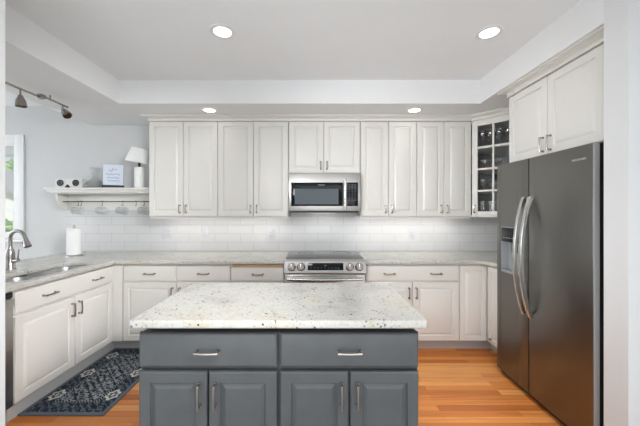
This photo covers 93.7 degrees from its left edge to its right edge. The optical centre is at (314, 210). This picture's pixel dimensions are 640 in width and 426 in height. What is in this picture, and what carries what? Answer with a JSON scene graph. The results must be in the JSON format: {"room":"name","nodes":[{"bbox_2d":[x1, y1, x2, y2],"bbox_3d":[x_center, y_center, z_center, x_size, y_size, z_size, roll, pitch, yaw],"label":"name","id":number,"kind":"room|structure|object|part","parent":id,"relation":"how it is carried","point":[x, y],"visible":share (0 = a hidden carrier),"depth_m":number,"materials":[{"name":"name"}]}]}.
{"room":"kitchen","nodes":[
{"label":"kitchen","id":0,"kind":"room"},
{"bbox_2d":[0,0,4,425],"bbox_3d":[-1.972,0.070,1.260,1.217,2.586,0.120,0,0,0],"label":"wall","id":1,"kind":"structure","parent":0,"point":[2,2],"depth_m":1.31,"materials":[{"name":"paint"}]},
{"bbox_2d":[5,106,148,264],"bbox_3d":[-1.000,0.070,3.570,8.800,2.586,0.140,0,0,0],"label":"wall","id":2,"kind":"structure","parent":0,"point":[56,147],"depth_m":3.50,"materials":[{"name":"paint"}]},
{"bbox_2d":[5,135,24,241],"bbox_3d":[-3.970,-0.265,3.535,1.210,1.245,0.170,0,0,0],"label":"window","id":3,"kind":"structure","parent":2,"relation":"in","point":[14,144],"depth_m":3.48,"materials":[{"name":"paint"}]},
{"bbox_3d":[-3.970,-0.234,3.560,0.960,1.095,0.120,0,0,0],"label":"frame","id":4,"kind":"part","parent":3,"relation":"part of","materials":[{"name":"paint"}]},
{"bbox_2d":[5,146,13,154],"bbox_3d":[-3.970,-0.707,3.517,0.900,0.099,0.018,0,0,0],"label":"raised blind","id":5,"kind":"object","parent":3,"relation":"attached to","point":[9,150],"depth_m":3.51,"materials":[{"name":"fabric"}]},
{"bbox_3d":[-3.970,0.126,3.547,0.910,0.325,0.035,0,0,0],"label":"sash","id":6,"kind":"part","parent":3,"relation":"part of","materials":[{"name":"paint"}]},
{"bbox_2d":[43,188,148,209],"bbox_3d":[-2.368,-0.133,3.389,1.215,0.248,0.219,0,0,0],"label":"wall shelf","id":7,"kind":"object","parent":2,"relation":"attached to","point":[66,198],"visible":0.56,"depth_m":3.48,"materials":[{"name":"beige paint"}]},
{"bbox_2d":[55,179,86,187],"bbox_3d":[-2.748,-0.309,3.369,0.300,0.105,0.102,0,0,0],"label":"speaker","id":8,"kind":"object","parent":7,"relation":"on","point":[59,183],"visible":0.98,"depth_m":3.34,"materials":[{"name":"white plastic"}]},
{"bbox_3d":[-2.324,-0.107,3.405,1.073,0.010,0.011,0,0,0],"label":"hanging rail","id":9,"kind":"part","parent":7,"relation":"part of","materials":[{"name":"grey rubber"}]},
{"bbox_2d":[102,164,123,187],"bbox_3d":[-2.259,-0.388,3.360,0.202,0.262,0.060,0,0,-22],"label":"framed sign","id":10,"kind":"object","parent":7,"relation":"on","point":[113,175],"visible":0.99,"depth_m":3.35,"materials":[{"name":"white paper"}]},
{"bbox_2d":[125,147,148,187],"bbox_3d":[-2.002,-0.487,3.385,0.247,0.461,0.252,0,0,0],"label":"table lamp","id":11,"kind":"object","parent":7,"relation":"on","point":[136,155],"visible":0.84,"depth_m":3.33,"materials":[{"name":"white"}]},
{"bbox_3d":[-2.002,-0.619,3.385,0.247,0.198,0.252,0,0,0],"label":"lamp shade","id":12,"kind":"part","parent":11,"relation":"part of","materials":[{"name":"white fabric"}]},
{"bbox_2d":[149,122,217,216],"bbox_3d":[-1.393,-0.456,3.317,0.727,1.038,0.365,0,0,0],"label":"upper cabinet","id":13,"kind":"object","parent":2,"relation":"attached to","point":[183,156],"visible":0.99,"depth_m":3.17,"materials":[{"name":"beige paint"}]},
{"bbox_3d":[-1.574,-0.445,3.180,0.360,1.004,0.020,0,0,0],"label":"door","id":14,"kind":"part","parent":13,"relation":"part of","materials":[{"name":"beige paint"}]},
{"bbox_3d":[-1.211,-0.445,3.180,0.360,1.004,0.020,0,0,0],"label":"door","id":15,"kind":"part","parent":13,"relation":"part of","materials":[{"name":"beige paint"}]},
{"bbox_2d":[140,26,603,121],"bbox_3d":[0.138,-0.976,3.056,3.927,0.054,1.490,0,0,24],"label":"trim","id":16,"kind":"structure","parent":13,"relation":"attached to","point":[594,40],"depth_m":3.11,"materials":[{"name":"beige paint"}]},
{"bbox_2d":[218,122,290,216],"bbox_3d":[-0.653,-0.456,3.317,0.747,1.038,0.365,0,0,0],"label":"upper cabinet","id":17,"kind":"object","parent":2,"relation":"attached to","point":[253,157],"visible":0.99,"depth_m":3.17,"materials":[{"name":"beige paint"}]},
{"bbox_2d":[151,217,288,218],"bbox_3d":[-1.018,0.072,3.215,1.478,0.018,0.020,0,0,0],"label":"trim","id":18,"kind":"structure","parent":17,"relation":"attached to","point":[151,217],"depth_m":3.21,"materials":[{"name":"beige paint"}]},
{"bbox_3d":[-0.838,-0.445,3.180,0.374,1.004,0.020,0,0,0],"label":"door","id":19,"kind":"part","parent":17,"relation":"part of","materials":[{"name":"beige paint"}]},
{"bbox_3d":[-0.465,-0.445,3.180,0.366,1.004,0.020,0,0,0],"label":"door","id":20,"kind":"part","parent":17,"relation":"part of","materials":[{"name":"beige paint"}]},
{"bbox_2d":[65,210,496,251],"bbox_3d":[-0.318,0.233,3.495,5.174,0.479,0.010,0,0,0],"label":"wall tiles","id":21,"kind":"structure","parent":2,"relation":"attached to","point":[108,230],"depth_m":3.49,"materials":[{"name":"white tile"}]},
{"bbox_2d":[162,228,171,237],"bbox_3d":[-1.721,0.257,3.486,0.115,0.116,0.007,0,0,0],"label":"wall outlet","id":22,"kind":"object","parent":21,"relation":"attached to","point":[166,232],"visible":1,"depth_m":3.48,"materials":[{"name":"grey plastic"}]},
{"bbox_2d":[202,227,207,236],"bbox_3d":[-1.278,0.239,3.486,0.072,0.116,0.007,0,0,0],"label":"wall outlet","id":23,"kind":"object","parent":21,"relation":"attached to","point":[204,229],"visible":1,"depth_m":3.48,"materials":[{"name":"grey plastic"}]},
{"bbox_2d":[268,229,273,238],"bbox_3d":[-0.507,0.268,3.486,0.072,0.116,0.007,0,0,0],"label":"wall outlet","id":24,"kind":"object","parent":21,"relation":"attached to","point":[270,231],"visible":1,"depth_m":3.48,"materials":[{"name":"grey plastic"}]},
{"bbox_2d":[408,229,413,238],"bbox_3d":[1.120,0.268,3.486,0.072,0.116,0.007,0,0,0],"label":"wall outlet","id":25,"kind":"object","parent":21,"relation":"attached to","point":[410,231],"visible":1,"depth_m":3.48,"materials":[{"name":"grey plastic"}]},
{"bbox_2d":[289,122,359,172],"bbox_3d":[0.100,-0.685,3.317,0.752,0.580,0.365,0,0,0],"label":"upper cabinet","id":26,"kind":"object","parent":2,"relation":"attached to","point":[314,147],"visible":0.99,"depth_m":3.17,"materials":[{"name":"beige paint"}]},
{"bbox_3d":[-0.092,-0.674,3.180,0.364,0.546,0.020,0,0,0],"label":"door","id":27,"kind":"part","parent":26,"relation":"part of","materials":[{"name":"beige paint"}]},
{"bbox_2d":[289,173,360,212],"bbox_3d":[0.099,-0.188,3.263,0.744,0.409,0.450,0,0,0],"label":"microwave","id":28,"kind":"object","parent":26,"relation":"attached to","point":[308,192],"visible":1,"depth_m":3.10,"materials":[{"name":"metal"}]},
{"bbox_3d":[0.021,-0.173,3.099,0.535,0.244,0.005,0,0,0],"label":"door glass","id":29,"kind":"part","parent":28,"relation":"part of","materials":[{"name":"black glass"}]},
{"bbox_3d":[0.308,-0.174,3.069,0.024,0.321,0.062,0,0,0],"label":"handle","id":30,"kind":"part","parent":28,"relation":"part of","materials":[{"name":"silver metal"}]},
{"bbox_3d":[0.388,-0.173,3.099,0.115,0.244,0.005,0,0,0],"label":"control panel","id":31,"kind":"part","parent":28,"relation":"part of","materials":[{"name":"black glass"}]},
{"bbox_3d":[0.284,-0.674,3.180,0.380,0.546,0.020,0,0,0],"label":"door","id":32,"kind":"part","parent":26,"relation":"part of","materials":[{"name":"beige paint"}]},
{"bbox_2d":[356,122,415,216],"bbox_3d":[0.778,-0.456,3.317,0.597,1.038,0.365,0,0,0],"label":"upper cabinet","id":33,"kind":"object","parent":2,"relation":"attached to","point":[387,149],"visible":0.99,"depth_m":3.17,"materials":[{"name":"beige paint"}]},
{"bbox_3d":[0.629,-0.445,3.180,0.294,1.004,0.020,0,0,0],"label":"door","id":34,"kind":"part","parent":33,"relation":"part of","materials":[{"name":"beige paint"}]},
{"bbox_3d":[0.927,-0.445,3.180,0.296,1.004,0.020,0,0,0],"label":"door","id":35,"kind":"part","parent":33,"relation":"part of","materials":[{"name":"beige paint"}]},
{"bbox_2d":[360,217,469,218],"bbox_3d":[1.067,0.072,3.215,1.175,0.018,0.020,0,0,0],"label":"trim","id":36,"kind":"structure","parent":33,"relation":"attached to","point":[360,217],"depth_m":3.21,"materials":[{"name":"beige paint"}]},
{"bbox_2d":[416,122,470,216],"bbox_3d":[1.366,-0.456,3.317,0.574,1.038,0.365,0,0,0],"label":"upper cabinet","id":37,"kind":"object","parent":2,"relation":"attached to","point":[443,149],"visible":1,"depth_m":3.17,"materials":[{"name":"beige paint"}]},
{"bbox_3d":[1.223,-0.445,3.180,0.284,1.004,0.020,0,0,0],"label":"door","id":38,"kind":"part","parent":37,"relation":"part of","materials":[{"name":"beige paint"}]},
{"bbox_3d":[1.509,-0.445,3.180,0.284,1.004,0.020,0,0,0],"label":"door","id":39,"kind":"part","parent":37,"relation":"part of","materials":[{"name":"beige paint"}]},
{"bbox_2d":[470,114,508,216],"bbox_3d":[1.959,-0.456,3.188,0.618,1.038,0.600,0,0,0],"label":"upper cabinet","id":40,"kind":"object","parent":2,"relation":"attached to","point":[483,149],"visible":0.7,"depth_m":3.19,"materials":[{"name":"beige paint"}]},
{"bbox_2d":[478,169,496,173],"bbox_3d":[1.964,-0.435,3.201,0.577,0.018,0.542,0,0,0],"label":"shelf","id":41,"kind":"object","parent":40,"relation":"attached to","point":[489,171],"depth_m":3.24,"materials":[{"name":"beige paint"}]},
{"bbox_2d":[478,191,496,193],"bbox_3d":[1.964,-0.209,3.201,0.577,0.018,0.542,0,0,0],"label":"shelf","id":42,"kind":"object","parent":40,"relation":"attached to","point":[490,192],"depth_m":3.24,"materials":[{"name":"beige paint"}]},
{"bbox_2d":[478,145,508,154],"bbox_3d":[1.964,-0.661,3.201,0.577,0.018,0.542,0,0,0],"label":"shelf","id":43,"kind":"object","parent":40,"relation":"attached to","point":[499,150],"depth_m":3.23,"materials":[{"name":"beige paint"}]},
{"bbox_2d":[5,348,563,425],"bbox_3d":[0.420,1.403,2.400,5.960,0.080,2.400,0,0,0],"label":"floor","id":44,"kind":"structure","parent":0,"point":[457,386],"depth_m":2.16,"materials":[{"name":"brown wood"}]},
{"bbox_2d":[5,292,12,410],"bbox_3d":[-2.222,0.941,1.627,0.580,0.845,0.599,0,0,0],"label":"dishwasher","id":45,"kind":"object","parent":44,"relation":"on","point":[8,296],"visible":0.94,"depth_m":1.90,"materials":[{"name":"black metal"}]},
{"bbox_2d":[5,265,114,422],"bbox_3d":[-2.214,0.935,2.451,0.636,0.855,1.043,0,0,0],"label":"base cabinet","id":46,"kind":"object","parent":44,"relation":"on","point":[61,327],"visible":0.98,"depth_m":2.25,"materials":[{"name":"beige paint"}]},
{"bbox_3d":[-1.942,0.966,2.175,0.020,0.560,0.480,0,0,0],"label":"door","id":47,"kind":"part","parent":46,"relation":"part of","materials":[{"name":"beige paint"}]},
{"bbox_3d":[-1.914,0.600,2.179,0.036,0.017,0.113,0,0,0],"label":"handle","id":48,"kind":"part","parent":46,"relation":"part of","materials":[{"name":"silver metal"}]},
{"bbox_3d":[-1.942,0.600,2.401,0.020,0.150,0.932,0,0,0],"label":"drawer","id":49,"kind":"part","parent":46,"relation":"part of","materials":[{"name":"beige paint"}]},
{"bbox_3d":[-1.914,0.786,2.383,0.036,0.113,0.017,0,0,0],"label":"handle","id":50,"kind":"part","parent":46,"relation":"part of","materials":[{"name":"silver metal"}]},
{"bbox_3d":[-1.942,0.966,2.644,0.020,0.560,0.446,0,0,0],"label":"door","id":51,"kind":"part","parent":46,"relation":"part of","materials":[{"name":"beige paint"}]},
{"bbox_2d":[17,348,141,415],"bbox_3d":[-1.694,1.358,2.481,0.575,0.009,0.975,0,0,0],"label":"rug","id":52,"kind":"object","parent":44,"relation":"on","point":[93,391],"visible":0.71,"depth_m":2.29,"materials":[{"name":"blue fabric"}]},
{"bbox_2d":[111,264,230,347],"bbox_3d":[-1.399,0.935,3.168,1.172,0.855,0.659,0,0,0],"label":"base cabinet","id":53,"kind":"object","parent":44,"relation":"on","point":[136,288],"visible":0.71,"depth_m":2.88,"materials":[{"name":"beige paint"}]},
{"bbox_2d":[5,252,288,292],"bbox_3d":[-1.576,0.490,2.405,2.568,0.035,2.166,0,0,0],"label":"countertop","id":54,"kind":"structure","parent":53,"relation":"on","point":[90,261],"depth_m":2.87,"materials":[{"name":"stone"}]},
{"bbox_2d":[5,229,31,269],"bbox_3d":[-2.396,0.310,2.426,0.216,0.326,0.076,0,0,0],"label":"faucet","id":55,"kind":"object","parent":54,"relation":"on","point":[10,260],"visible":0.96,"depth_m":2.41,"materials":[{"name":"silver metal"}]},
{"bbox_3d":[-2.412,0.364,2.421,0.071,0.114,0.036,0,0,9],"label":"lever handle","id":56,"kind":"part","parent":55,"relation":"part of","materials":[{"name":"silver metal"}]},
{"bbox_2d":[5,266,82,282],"bbox_3d":[-2.142,0.597,2.375,0.341,0.173,0.804,0,0,0],"label":"sink","id":57,"kind":"object","parent":54,"relation":"in","point":[60,269],"visible":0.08,"depth_m":2.52,"materials":[{"name":"metal"}]},
{"bbox_3d":[-2.142,0.587,2.156,0.341,0.153,0.366,0,0,0],"label":"bowl","id":58,"kind":"part","parent":57,"relation":"part of","materials":[{"name":"metal"}]},
{"bbox_3d":[-2.142,0.597,2.564,0.341,0.173,0.426,0,0,0],"label":"bowl","id":59,"kind":"part","parent":57,"relation":"part of","materials":[{"name":"metal"}]},
{"bbox_2d":[64,225,84,256],"bbox_3d":[-2.543,0.311,3.172,0.166,0.324,0.160,0,0,-43],"label":"paper towel holder","id":60,"kind":"object","parent":54,"relation":"on","point":[74,235],"visible":1,"depth_m":3.12,"materials":[{"name":"white paper"}]},
{"bbox_3d":[-1.587,0.966,2.885,0.507,0.560,0.020,0,0,0],"label":"door","id":61,"kind":"part","parent":53,"relation":"part of","materials":[{"name":"beige paint"}]},
{"bbox_3d":[-1.587,0.600,2.885,0.507,0.150,0.020,0,0,0],"label":"drawer","id":62,"kind":"part","parent":53,"relation":"part of","materials":[{"name":"beige paint"}]},
{"bbox_3d":[-1.071,0.600,2.885,0.511,0.150,0.020,0,0,0],"label":"drawer","id":63,"kind":"part","parent":53,"relation":"part of","materials":[{"name":"beige paint"}]},
{"bbox_3d":[-1.071,0.966,2.885,0.511,0.560,0.020,0,0,0],"label":"door","id":64,"kind":"part","parent":53,"relation":"part of","materials":[{"name":"beige paint"}]},
{"bbox_2d":[139,328,279,425],"bbox_3d":[-0.473,0.935,1.612,0.621,0.855,0.636,0,0,0],"label":"base cabinet","id":65,"kind":"object","parent":44,"relation":"on","point":[188,376],"visible":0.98,"depth_m":1.33,"materials":[{"name":"grey paint"}]},
{"bbox_3d":[-0.631,0.976,1.340,0.304,0.525,0.020,0,0,0],"label":"door","id":66,"kind":"part","parent":65,"relation":"part of","materials":[{"name":"grey paint"}]},
{"bbox_3d":[-0.510,0.813,1.312,0.017,0.113,0.036,0,0,0],"label":"handle","id":67,"kind":"part","parent":65,"relation":"part of","materials":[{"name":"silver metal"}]},
{"bbox_3d":[-0.475,0.622,1.312,0.113,0.017,0.036,0,0,0],"label":"handle","id":68,"kind":"part","parent":65,"relation":"part of","materials":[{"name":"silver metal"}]},
{"bbox_3d":[-0.475,0.618,1.340,0.615,0.155,0.020,0,0,0],"label":"drawer","id":69,"kind":"part","parent":65,"relation":"part of","materials":[{"name":"grey paint"}]},
{"bbox_3d":[-0.441,0.813,1.312,0.017,0.113,0.036,0,0,0],"label":"handle","id":70,"kind":"part","parent":65,"relation":"part of","materials":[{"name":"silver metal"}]},
{"bbox_3d":[-0.320,0.976,1.340,0.304,0.525,0.020,0,0,0],"label":"door","id":71,"kind":"part","parent":65,"relation":"part of","materials":[{"name":"grey paint"}]},
{"bbox_2d":[231,264,284,282],"bbox_3d":[-0.554,0.936,3.168,0.516,0.854,0.659,0,0,0],"label":"base cabinet","id":72,"kind":"object","parent":44,"relation":"on","point":[240,273],"visible":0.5,"depth_m":2.88,"materials":[{"name":"beige paint"}]},
{"bbox_3d":[-0.554,0.966,2.885,0.508,0.560,0.020,0,0,0],"label":"door","id":73,"kind":"part","parent":72,"relation":"part of","materials":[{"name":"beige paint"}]},
{"bbox_2d":[284,251,365,282],"bbox_3d":[0.095,0.910,3.115,0.764,0.906,0.742,0,0,0],"label":"range","id":74,"kind":"object","parent":44,"relation":"on","point":[299,266],"visible":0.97,"depth_m":2.82,"materials":[{"name":"metal"}]},
{"bbox_3d":[-0.220,0.525,2.800,0.080,0.079,0.048,0,0,0],"label":"knob","id":75,"kind":"part","parent":74,"relation":"part of","materials":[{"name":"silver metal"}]},
{"bbox_3d":[-0.132,0.525,2.800,0.080,0.079,0.048,0,0,0],"label":"knob","id":76,"kind":"part","parent":74,"relation":"part of","materials":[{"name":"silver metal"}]},
{"bbox_3d":[0.095,0.864,2.841,0.756,0.529,0.038,0,0,0],"label":"oven door","id":77,"kind":"part","parent":74,"relation":"part of","materials":[{"name":"metal"}]},
{"bbox_2d":[286,251,363,258],"bbox_3d":[0.095,0.468,3.171,0.758,0.019,0.631,0,0,0],"label":"cooktop","id":78,"kind":"object","parent":74,"relation":"in","point":[292,254],"depth_m":3.09,"materials":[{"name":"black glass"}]},
{"bbox_3d":[0.095,0.522,2.833,0.764,0.130,0.054,0,0,0],"label":"control panel","id":79,"kind":"part","parent":74,"relation":"part of","materials":[{"name":"metal"}]},
{"bbox_3d":[0.095,0.633,2.784,0.712,0.030,0.080,0,0,0],"label":"handle","id":80,"kind":"part","parent":74,"relation":"part of","materials":[{"name":"silver metal"}]},
{"bbox_3d":[0.327,0.525,2.800,0.080,0.079,0.048,0,0,0],"label":"knob","id":81,"kind":"part","parent":74,"relation":"part of","materials":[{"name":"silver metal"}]},
{"bbox_3d":[0.414,0.525,2.800,0.080,0.079,0.048,0,0,0],"label":"knob","id":82,"kind":"part","parent":74,"relation":"part of","materials":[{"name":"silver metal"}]},
{"bbox_2d":[279,328,417,425],"bbox_3d":[0.150,0.935,1.612,0.624,0.855,0.636,0,0,0],"label":"base cabinet","id":83,"kind":"object","parent":44,"relation":"on","point":[328,376],"visible":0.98,"depth_m":1.33,"materials":[{"name":"grey paint"}]},
{"bbox_2d":[128,283,427,327],"bbox_3d":[-0.161,0.490,1.637,1.301,0.035,0.695,0,0,0],"label":"countertop","id":84,"kind":"structure","parent":83,"relation":"on","point":[197,305],"depth_m":1.47,"materials":[{"name":"stone"}]},
{"bbox_3d":[-0.003,0.976,1.340,0.306,0.525,0.020,0,0,0],"label":"door","id":85,"kind":"part","parent":83,"relation":"part of","materials":[{"name":"grey paint"}]},
{"bbox_3d":[0.117,0.813,1.312,0.017,0.113,0.036,0,0,0],"label":"handle","id":86,"kind":"part","parent":83,"relation":"part of","materials":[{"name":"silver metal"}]},
{"bbox_3d":[0.152,0.618,1.340,0.617,0.155,0.020,0,0,0],"label":"drawer","id":87,"kind":"part","parent":83,"relation":"part of","materials":[{"name":"grey paint"}]},
{"bbox_3d":[0.152,0.622,1.312,0.113,0.017,0.036,0,0,0],"label":"handle","id":88,"kind":"part","parent":83,"relation":"part of","materials":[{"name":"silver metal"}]},
{"bbox_3d":[0.188,0.813,1.312,0.017,0.113,0.036,0,0,0],"label":"handle","id":89,"kind":"part","parent":83,"relation":"part of","materials":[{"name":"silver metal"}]},
{"bbox_3d":[0.308,0.976,1.340,0.306,0.525,0.020,0,0,0],"label":"door","id":90,"kind":"part","parent":83,"relation":"part of","materials":[{"name":"grey paint"}]},
{"bbox_2d":[365,264,458,347],"bbox_3d":[0.933,0.935,3.168,0.902,0.855,0.659,0,0,0],"label":"base cabinet","id":91,"kind":"object","parent":44,"relation":"on","point":[432,290],"visible":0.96,"depth_m":2.88,"materials":[{"name":"beige paint"}]},
{"bbox_3d":[0.709,0.966,2.885,0.444,0.560,0.020,0,0,0],"label":"door","id":92,"kind":"part","parent":91,"relation":"part of","materials":[{"name":"beige paint"}]},
{"bbox_3d":[0.934,0.600,2.885,0.894,0.150,0.020,0,0,0],"label":"drawer","id":93,"kind":"part","parent":91,"relation":"part of","materials":[{"name":"beige paint"}]},
{"bbox_3d":[1.159,0.966,2.885,0.444,0.560,0.020,0,0,0],"label":"door","id":94,"kind":"part","parent":91,"relation":"part of","materials":[{"name":"beige paint"}]},
{"bbox_2d":[455,264,496,352],"bbox_3d":[1.826,0.935,3.042,0.882,0.855,0.913,0,0,0],"label":"base cabinet","id":95,"kind":"object","parent":44,"relation":"on","point":[477,283],"visible":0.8,"depth_m":2.88,"materials":[{"name":"beige paint"}]},
{"bbox_2d":[358,252,496,266],"bbox_3d":[1.373,0.490,3.037,1.787,0.035,0.903,0,0,0],"label":"countertop","id":96,"kind":"structure","parent":95,"relation":"on","point":[481,258],"depth_m":2.99,"materials":[{"name":"stone"}]},
{"bbox_3d":[1.518,0.885,2.885,0.254,0.721,0.020,0,0,0],"label":"door","id":97,"kind":"part","parent":95,"relation":"part of","materials":[{"name":"beige paint"}]},
{"bbox_3d":[1.660,0.885,2.730,0.020,0.721,0.282,0,0,0],"label":"door","id":98,"kind":"part","parent":95,"relation":"part of","materials":[{"name":"beige paint"}]},
{"bbox_2d":[497,142,603,425],"bbox_3d":[1.851,0.489,2.105,0.789,1.748,0.884,0,0,0],"label":"refrigerator","id":99,"kind":"object","parent":44,"relation":"on","point":[550,206],"visible":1,"depth_m":1.94,"materials":[{"name":"grey metal"}]},
{"bbox_3d":[1.560,0.191,2.382,0.031,0.114,0.203,0,0,0],"label":"dispenser panel","id":100,"kind":"part","parent":99,"relation":"part of","materials":[{"name":"black glass"}]},
{"bbox_3d":[1.563,0.468,2.361,0.036,1.700,0.372,0,0,0],"label":"door","id":101,"kind":"part","parent":99,"relation":"part of","materials":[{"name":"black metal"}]},
{"bbox_3d":[1.502,0.330,2.206,0.091,0.865,0.028,0,0,0],"label":"handle","id":102,"kind":"part","parent":99,"relation":"part of","materials":[{"name":"silver metal"}]},
{"bbox_3d":[1.502,0.330,2.138,0.091,0.865,0.028,0,0,0],"label":"handle","id":103,"kind":"part","parent":99,"relation":"part of","materials":[{"name":"silver metal"}]},
{"bbox_3d":[1.563,0.468,1.917,0.036,1.700,0.505,0,0,0],"label":"door","id":104,"kind":"part","parent":99,"relation":"part of","materials":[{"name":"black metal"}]},
{"bbox_2d":[5,0,603,124],"bbox_3d":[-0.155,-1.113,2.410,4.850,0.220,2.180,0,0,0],"label":"ceiling","id":105,"kind":"structure","parent":0,"point":[37,61],"depth_m":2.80,"materials":[{"name":"paint"}]},
{"bbox_2d":[5,81,71,118],"bbox_3d":[-2.283,-0.909,2.260,0.176,0.188,1.020,0,0,0],"label":"track light","id":106,"kind":"object","parent":105,"relation":"attached to","point":[20,102],"visible":1,"depth_m":2.44,"materials":[{"name":"grey metal"}]},
{"bbox_3d":[-2.297,-0.862,2.345,0.074,0.094,0.074,0,0,0],"label":"lamp shade","id":107,"kind":"part","parent":106,"relation":"part of","materials":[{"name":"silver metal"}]},
{"bbox_3d":[-2.304,-0.957,2.140,0.018,0.024,0.780,0,0,0],"label":"rail","id":108,"kind":"part","parent":106,"relation":"part of","materials":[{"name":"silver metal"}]},
{"bbox_3d":[-2.284,-0.961,2.635,0.018,0.024,0.270,0,0,0],"label":"rail","id":109,"kind":"part","parent":106,"relation":"part of","materials":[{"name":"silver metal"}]},
{"bbox_3d":[-2.244,-0.879,2.695,0.098,0.097,0.077,0,0,0],"label":"lamp shade","id":110,"kind":"part","parent":106,"relation":"part of","materials":[{"name":"brown metal"}]},
{"bbox_2d":[202,107,216,112],"bbox_3d":[-1.048,-0.999,2.979,0.150,0.006,0.150,0,0,0],"label":"recessed light","id":111,"kind":"object","parent":105,"relation":"in","point":[206,109],"visible":1,"depth_m":2.98,"materials":[{"name":"paint"}]},
{"bbox_2d":[209,24,235,38],"bbox_3d":[-0.630,-1.219,2.044,0.176,0.006,0.176,0,0,0],"label":"recessed light","id":112,"kind":"object","parent":105,"relation":"in","point":[223,31],"visible":1,"depth_m":2.04,"materials":[{"name":"paint"}]},
{"bbox_2d":[407,107,421,112],"bbox_3d":[0.988,-0.999,2.979,0.150,0.006,0.150,0,0,0],"label":"recessed light","id":113,"kind":"object","parent":105,"relation":"in","point":[417,109],"visible":1,"depth_m":2.98,"materials":[{"name":"paint"}]},
{"bbox_2d":[475,25,503,39],"bbox_3d":[1.192,-1.219,2.055,0.176,0.006,0.176,0,0,0],"label":"recessed light","id":114,"kind":"object","parent":105,"relation":"in","point":[485,33],"visible":1,"depth_m":2.05,"materials":[{"name":"paint"}]},
{"bbox_2d":[604,0,639,425],"bbox_3d":[2.470,0.070,1.537,1.860,2.586,0.126,0,0,0],"label":"wall","id":115,"kind":"structure","parent":0,"point":[621,17],"depth_m":1.51,"materials":[{"name":"paint"}]},
{"label":"outside","id":116,"kind":"structure","parent":0,"visible":0},
{"bbox_3d":[-7.000,1.813,13.900,18.000,0.100,20.200,0,0,0],"label":"ground","id":117,"kind":"structure","parent":116,"visible":0},
{"bbox_2d":[5,218,12,231],"bbox_3d":[-5.993,0.957,5.907,1.763,1.652,1.312,0,0,0],"label":"leafy shrub","id":118,"kind":"object","parent":117,"relation":"on","point":[8,224],"visible":0.02,"depth_m":5.79,"materials":[{"name":"green plant"}]},
{"bbox_2d":[5,169,13,220],"bbox_3d":[-14.500,-0.091,15.000,7.332,3.708,6.800,0,0,0],"label":"house","id":119,"kind":"structure","parent":117,"relation":"on","point":[9,174],"depth_m":12.00,"materials":[{"name":"white"}]},
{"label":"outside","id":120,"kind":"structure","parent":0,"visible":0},
{"bbox_2d":[5,158,13,170],"bbox_3d":[-20.671,-1.094,21.454,6.189,5.714,3.476,0,0,0],"label":"leafy tree","id":121,"kind":"object","parent":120,"point":[10,165],"visible":0.02,"depth_m":20.96,"materials":[{"name":"green plant"}]},
{"bbox_3d":[2.335,0.070,2.550,0.130,2.586,1.900,0,0,0],"label":"wall","id":122,"kind":"structure","parent":0,"visible":0},
{"bbox_2d":[509,44,603,162],"bbox_3d":[1.925,-0.682,2.057,0.683,0.586,0.902,0,0,0],"label":"upper cabinet","id":123,"kind":"object","parent":122,"relation":"attached to","point":[564,109],"visible":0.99,"depth_m":1.97,"materials":[{"name":"beige paint"}]},
{"bbox_3d":[1.630,-0.668,2.301,0.020,0.550,0.410,0,0,0],"label":"door","id":124,"kind":"part","parent":123,"relation":"part of","materials":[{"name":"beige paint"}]},
{"bbox_3d":[1.602,-0.471,2.128,0.036,0.113,0.017,0,0,0],"label":"handle","id":125,"kind":"part","parent":123,"relation":"part of","materials":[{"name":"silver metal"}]},
{"bbox_3d":[1.602,-0.471,2.061,0.036,0.113,0.017,0,0,0],"label":"handle","id":126,"kind":"part","parent":123,"relation":"part of","materials":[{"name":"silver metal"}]},
{"bbox_3d":[1.630,-0.668,1.887,0.020,0.550,0.413,0,0,0],"label":"door","id":127,"kind":"part","parent":123,"relation":"part of","materials":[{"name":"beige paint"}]}
]}

